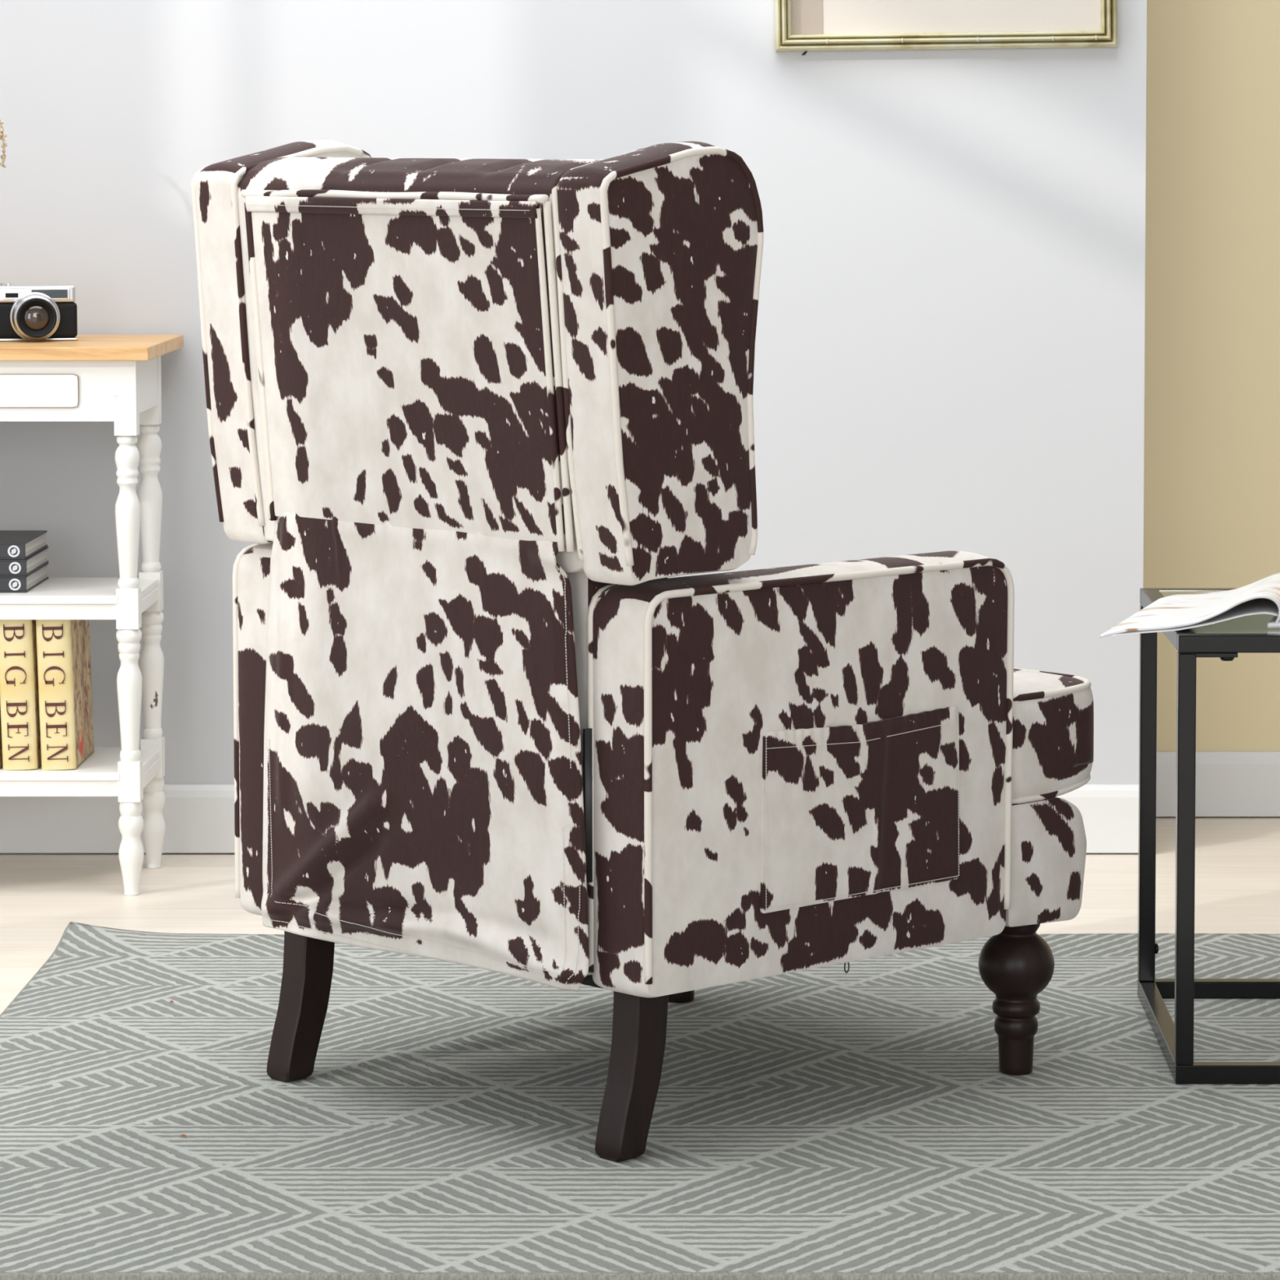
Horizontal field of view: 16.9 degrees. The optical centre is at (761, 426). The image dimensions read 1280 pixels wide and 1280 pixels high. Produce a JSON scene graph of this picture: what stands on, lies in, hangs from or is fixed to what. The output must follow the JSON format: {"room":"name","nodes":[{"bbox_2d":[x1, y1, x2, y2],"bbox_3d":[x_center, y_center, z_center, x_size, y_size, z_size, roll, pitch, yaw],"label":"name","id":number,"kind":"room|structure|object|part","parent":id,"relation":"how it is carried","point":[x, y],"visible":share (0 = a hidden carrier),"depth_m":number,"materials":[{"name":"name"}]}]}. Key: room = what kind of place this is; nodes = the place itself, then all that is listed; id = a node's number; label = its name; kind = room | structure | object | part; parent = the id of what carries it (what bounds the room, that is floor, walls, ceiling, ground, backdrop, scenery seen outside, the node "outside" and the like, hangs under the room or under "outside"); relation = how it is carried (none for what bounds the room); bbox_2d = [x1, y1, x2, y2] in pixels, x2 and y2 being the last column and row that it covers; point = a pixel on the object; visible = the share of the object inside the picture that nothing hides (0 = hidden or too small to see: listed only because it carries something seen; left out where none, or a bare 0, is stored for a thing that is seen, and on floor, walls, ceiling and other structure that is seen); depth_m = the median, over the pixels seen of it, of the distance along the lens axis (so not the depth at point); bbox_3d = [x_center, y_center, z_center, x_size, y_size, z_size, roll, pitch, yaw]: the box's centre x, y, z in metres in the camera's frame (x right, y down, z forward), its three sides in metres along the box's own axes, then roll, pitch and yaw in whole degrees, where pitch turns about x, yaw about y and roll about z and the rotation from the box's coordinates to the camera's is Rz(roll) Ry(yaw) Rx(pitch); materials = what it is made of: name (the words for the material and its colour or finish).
{"room":"living room","nodes":[
{"label":"living room","id":0,"kind":"room"},
{"bbox_2d":[0,0,1146,784],"bbox_3d":[-1.018,-0.756,6.578,3.165,2.750,0.570,0,4,0],"label":"wall","id":1,"kind":"structure","parent":0,"point":[949,353],"depth_m":6.33,"materials":[{"name":"grey paint"}]},
{"bbox_2d":[0,784,1138,853],"bbox_3d":[-1.010,0.583,6.379,3.179,0.100,0.014,0,4,0],"label":"baseboard","id":2,"kind":"structure","parent":1,"relation":"attached to","point":[198,818],"depth_m":6.37,"materials":[{"name":"white paint"}]},
{"bbox_2d":[774,0,1117,55],"bbox_3d":[0.268,-0.762,6.274,0.502,0.434,0.034,-1,4,0],"label":"picture frame","id":3,"kind":"object","parent":1,"relation":"attached to","point":[800,25],"visible":1,"depth_m":6.29,"materials":[{"name":"gold metal"}]},
{"bbox_3d":[0.268,-0.766,6.278,0.468,0.394,0.025,-1,4,0],"label":"frame moulding","id":4,"kind":"part","parent":3,"relation":"part of","materials":[{"name":"gold metal"}]},
{"bbox_2d":[0,817,1279,1014],"bbox_3d":[0.000,0.967,2.223,5.200,0.080,9.500,0,4,0],"label":"floor","id":5,"kind":"structure","parent":0,"point":[1237,859],"depth_m":6.06,"materials":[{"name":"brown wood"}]},
{"bbox_2d":[0,334,183,895],"bbox_3d":[-1.336,0.264,6.162,0.968,0.774,0.379,0,4,0],"label":"console table","id":6,"kind":"object","parent":5,"relation":"on","point":[116,378],"visible":1,"depth_m":6.02,"materials":[{"name":"white wood"}]},
{"bbox_2d":[0,705,2,768],"bbox_3d":[-1.101,0.371,6.116,0.055,0.214,0.170,0,4,0],"label":"hardcover book","id":7,"kind":"object","parent":6,"relation":"on","point":[1,745],"visible":0.02,"depth_m":6.06,"materials":[{"name":"beige paper"}]},
{"bbox_2d":[0,619,41,769],"bbox_3d":[-1.048,0.371,6.116,0.055,0.214,0.170,0,4,0],"label":"hardcover book","id":8,"kind":"object","parent":6,"relation":"on","point":[19,677],"visible":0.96,"depth_m":6.04,"materials":[{"name":"beige paper"}]},
{"bbox_2d":[0,563,48,592],"bbox_3d":[-1.165,0.216,6.135,0.260,0.023,0.191,0,4,0],"label":"paperback book","id":9,"kind":"object","parent":6,"relation":"on","point":[7,584],"visible":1,"depth_m":6.04,"materials":[{"name":"black paper"}]},
{"bbox_2d":[0,546,48,576],"bbox_3d":[-1.165,0.193,6.133,0.260,0.023,0.191,0,4,0],"label":"paperback book","id":10,"kind":"object","parent":9,"relation":"on","point":[8,567],"visible":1,"depth_m":6.04,"materials":[{"name":"black paper"}]},
{"bbox_2d":[0,530,47,559],"bbox_3d":[-1.166,0.169,6.131,0.260,0.023,0.191,0,4,0],"label":"paperback book","id":11,"kind":"object","parent":10,"relation":"on","point":[14,544],"visible":1,"depth_m":6.09,"materials":[{"name":"black paper"}]},
{"bbox_2d":[0,281,77,341],"bbox_3d":[-1.047,-0.163,6.112,0.144,0.084,0.076,-1,4,-14],"label":"film camera","id":12,"kind":"object","parent":6,"relation":"on","point":[28,313],"visible":1,"depth_m":6.11,"materials":[{"name":"black"}]},
{"bbox_3d":[-1.067,-0.186,6.109,0.024,0.011,0.004,-1,4,-14],"label":"meter frame","id":13,"kind":"part","parent":12,"relation":"part of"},
{"bbox_3d":[-1.028,-0.154,6.087,0.039,0.039,0.011,-1,4,-14],"label":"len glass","id":14,"kind":"part","parent":12,"relation":"part of","materials":[{"name":"black"}]},
{"bbox_3d":[-1.053,-0.189,6.130,0.142,0.025,0.035,-1,4,-14],"label":"plate","id":15,"kind":"part","parent":12,"relation":"part of","materials":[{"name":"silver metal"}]},
{"bbox_3d":[-1.052,-0.124,6.135,0.144,0.004,0.035,-1,4,-14],"label":"plate","id":16,"kind":"part","parent":12,"relation":"part of","materials":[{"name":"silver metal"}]},
{"bbox_3d":[-1.015,-0.188,6.122,0.056,0.016,0.004,-1,4,-14],"label":"viewfinder frame","id":17,"kind":"part","parent":12,"relation":"part of","materials":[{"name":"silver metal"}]},
{"bbox_3d":[-1.336,-0.049,5.983,0.768,0.045,0.009,0,4,0],"label":"drawer","id":18,"kind":"part","parent":6,"relation":"part of","materials":[{"name":"white paint"}]},
{"bbox_2d":[35,619,93,769],"bbox_3d":[-0.993,0.371,6.116,0.055,0.214,0.170,0,4,0],"label":"hardcover book","id":19,"kind":"object","parent":6,"relation":"on","point":[63,646],"visible":0.97,"depth_m":6.04,"materials":[{"name":"beige paper"}]},
{"bbox_2d":[0,577,158,619],"bbox_3d":[-1.336,0.246,6.126,0.922,0.034,0.250,0,4,0],"label":"shelf","id":20,"kind":"object","parent":6,"relation":"attached to","point":[55,597],"depth_m":6.01,"materials":[{"name":"white paint"}]},
{"bbox_2d":[0,746,159,796],"bbox_3d":[-1.336,0.494,6.144,0.922,0.034,0.250,0,4,0],"label":"shelf","id":21,"kind":"object","parent":6,"relation":"attached to","point":[104,773],"depth_m":6.02,"materials":[{"name":"white paint"}]},
{"bbox_3d":[-0.887,0.283,6.020,0.036,0.755,0.036,0,4,0],"label":"leg","id":22,"kind":"part","parent":6,"relation":"part of","materials":[{"name":"white paint"}]},
{"bbox_3d":[-0.887,0.268,6.240,0.036,0.755,0.036,0,4,0],"label":"leg","id":23,"kind":"part","parent":6,"relation":"part of","materials":[{"name":"white paint"}]},
{"bbox_3d":[-1.300,-0.214,6.120,0.116,0.185,0.116,0,4,0],"label":"ceramic vase","id":24,"kind":"object","parent":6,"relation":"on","visible":0},
{"bbox_2d":[0,119,7,168],"bbox_3d":[-1.188,-0.320,6.112,0.228,0.347,0.016,0,4,0],"label":"stem","id":25,"kind":"object","parent":24,"relation":"in","point":[2,136],"visible":1,"depth_m":6.11,"materials":[{"name":"plant"}]},
{"bbox_3d":[-1.189,-0.321,6.112,0.225,0.347,0.003,0,4,0],"label":"stem","id":26,"kind":"part","parent":25,"relation":"part of","materials":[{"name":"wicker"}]},
{"bbox_2d":[0,921,1279,1279],"bbox_3d":[0.267,0.730,4.848,2.376,0.030,1.692,0,4,0],"label":"area rug","id":27,"kind":"object","parent":5,"relation":"on","point":[828,1122],"visible":0.8,"depth_m":4.61,"materials":[{"name":"grey carpet"}]},
{"bbox_2d":[191,139,1093,1161],"bbox_3d":[-0.122,0.205,4.830,0.783,1.052,0.701,-4,6,-44],"label":"armchair","id":28,"kind":"object","parent":27,"relation":"on","point":[471,422],"visible":1,"depth_m":4.52,"materials":[{"name":"fabric"}]},
{"bbox_3d":[-0.369,0.333,5.022,0.551,0.429,0.091,-4,6,-44],"label":"armrest","id":29,"kind":"part","parent":28,"relation":"part of","materials":[{"name":"fabric"}]},
{"bbox_3d":[-0.518,0.636,4.828,0.072,0.193,0.040,-4,6,-44],"label":"leg","id":30,"kind":"part","parent":28,"relation":"part of","materials":[{"name":"brown wood"}]},
{"bbox_3d":[-0.379,-0.064,4.552,0.043,0.352,0.486,-4,6,-44],"label":"panel","id":31,"kind":"part","parent":28,"relation":"part of","materials":[{"name":"fabric"}]},
{"bbox_3d":[-0.328,-0.074,4.614,0.186,0.426,0.532,-4,6,-44],"label":"backrest","id":32,"kind":"part","parent":28,"relation":"part of","materials":[{"name":"fabric"}]},
{"bbox_3d":[-0.316,0.336,4.655,0.110,0.446,0.510,-4,6,-44],"label":"frame","id":33,"kind":"part","parent":28,"relation":"part of","materials":[{"name":"fabric"}]},
{"bbox_3d":[-0.135,0.662,4.460,0.072,0.193,0.040,-4,6,-44],"label":"leg","id":34,"kind":"part","parent":28,"relation":"part of","materials":[{"name":"brown wood"}]},
{"bbox_3d":[-0.102,0.607,5.248,0.086,0.193,0.086,-4,6,-44],"label":"leg","id":35,"kind":"part","parent":28,"relation":"part of","materials":[{"name":"brown wood"}]},
{"bbox_3d":[0.050,0.363,4.593,0.550,0.429,0.091,-4,6,-44],"label":"armrest","id":36,"kind":"part","parent":28,"relation":"part of","materials":[{"name":"fabric"}]},
{"bbox_3d":[0.091,0.579,4.594,0.008,0.013,0.002,-4,6,-44],"label":"zipper pull","id":37,"kind":"part","parent":28,"relation":"part of","materials":[{"name":"silver metal"}]},
{"bbox_3d":[0.287,0.634,4.849,0.086,0.193,0.086,-4,6,-44],"label":"leg","id":38,"kind":"part","parent":28,"relation":"part of","materials":[{"name":"brown wood"}]},
{"bbox_3d":[0.087,0.472,5.057,0.136,0.147,0.678,-4,6,-44],"label":"rail","id":39,"kind":"part","parent":28,"relation":"part of","materials":[{"name":"fabric"}]},
{"bbox_2d":[1012,668,1093,799],"bbox_3d":[-0.059,0.343,4.905,0.600,0.133,0.685,-4,6,-44],"label":"seat cushion","id":40,"kind":"object","parent":28,"relation":"on","point":[1053,713],"depth_m":4.81,"materials":[{"name":"fabric"}]},
{"bbox_2d":[1137,587,1279,1084],"bbox_3d":[0.704,0.466,5.021,0.483,0.504,0.491,0,4,0],"label":"side table","id":41,"kind":"object","parent":27,"relation":"on","point":[1224,640],"visible":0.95,"depth_m":4.79,"materials":[{"name":"black metal"}]},
{"bbox_3d":[0.472,0.450,5.256,0.020,0.463,0.020,0,4,0],"label":"leg","id":42,"kind":"part","parent":41,"relation":"part of","materials":[{"name":"black metal"}]},
{"bbox_3d":[0.472,0.707,5.038,0.020,0.021,0.451,0,4,0],"label":"rail","id":43,"kind":"part","parent":41,"relation":"part of","materials":[{"name":"black metal"}]},
{"bbox_3d":[0.472,0.482,4.786,0.020,0.463,0.020,0,4,0],"label":"leg","id":44,"kind":"part","parent":41,"relation":"part of","materials":[{"name":"black metal"}]},
{"bbox_2d":[1099,572,1279,637],"bbox_3d":[0.610,0.189,4.974,0.583,0.060,0.289,-1,4,-17],"label":"open magazine","id":45,"kind":"object","parent":41,"relation":"on","point":[1176,612],"visible":1,"depth_m":4.88,"materials":[{"name":"white paper"}]},
{"bbox_3d":[0.704,0.691,5.273,0.483,0.021,0.020,0,4,0],"label":"rail","id":46,"kind":"part","parent":41,"relation":"part of","materials":[{"name":"black metal"}]},
{"bbox_3d":[0.704,0.225,5.004,0.483,0.020,0.491,0,4,0],"label":"frame","id":47,"kind":"part","parent":41,"relation":"part of","materials":[{"name":"black metal"}]},
{"bbox_3d":[0.504,0.254,4.770,0.048,0.005,0.017,0,4,0],"label":"corner plate","id":48,"kind":"part","parent":41,"relation":"part of","materials":[{"name":"black metal"}]},
{"bbox_3d":[0.704,0.219,5.004,0.442,0.006,0.450,0,4,0],"label":"glass","id":49,"kind":"part","parent":41,"relation":"part of","materials":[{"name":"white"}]},
{"bbox_3d":[0.704,0.724,4.803,0.483,0.021,0.020,0,4,0],"label":"rail","id":50,"kind":"part","parent":41,"relation":"part of","materials":[{"name":"black metal"}]},
{"bbox_2d":[1142,0,1279,817],"bbox_3d":[1.583,-0.767,6.746,2.035,2.750,0.233,0,4,0],"label":"wall","id":51,"kind":"structure","parent":0,"point":[1211,442],"depth_m":6.67,"materials":[{"name":"beige paint"}]},
{"bbox_2d":[1155,751,1279,816],"bbox_3d":[1.583,0.560,6.715,2.035,0.100,0.014,0,4,0],"label":"baseboard","id":52,"kind":"structure","parent":51,"relation":"attached to","point":[1228,783],"depth_m":6.71,"materials":[{"name":"white paint"}]}
]}

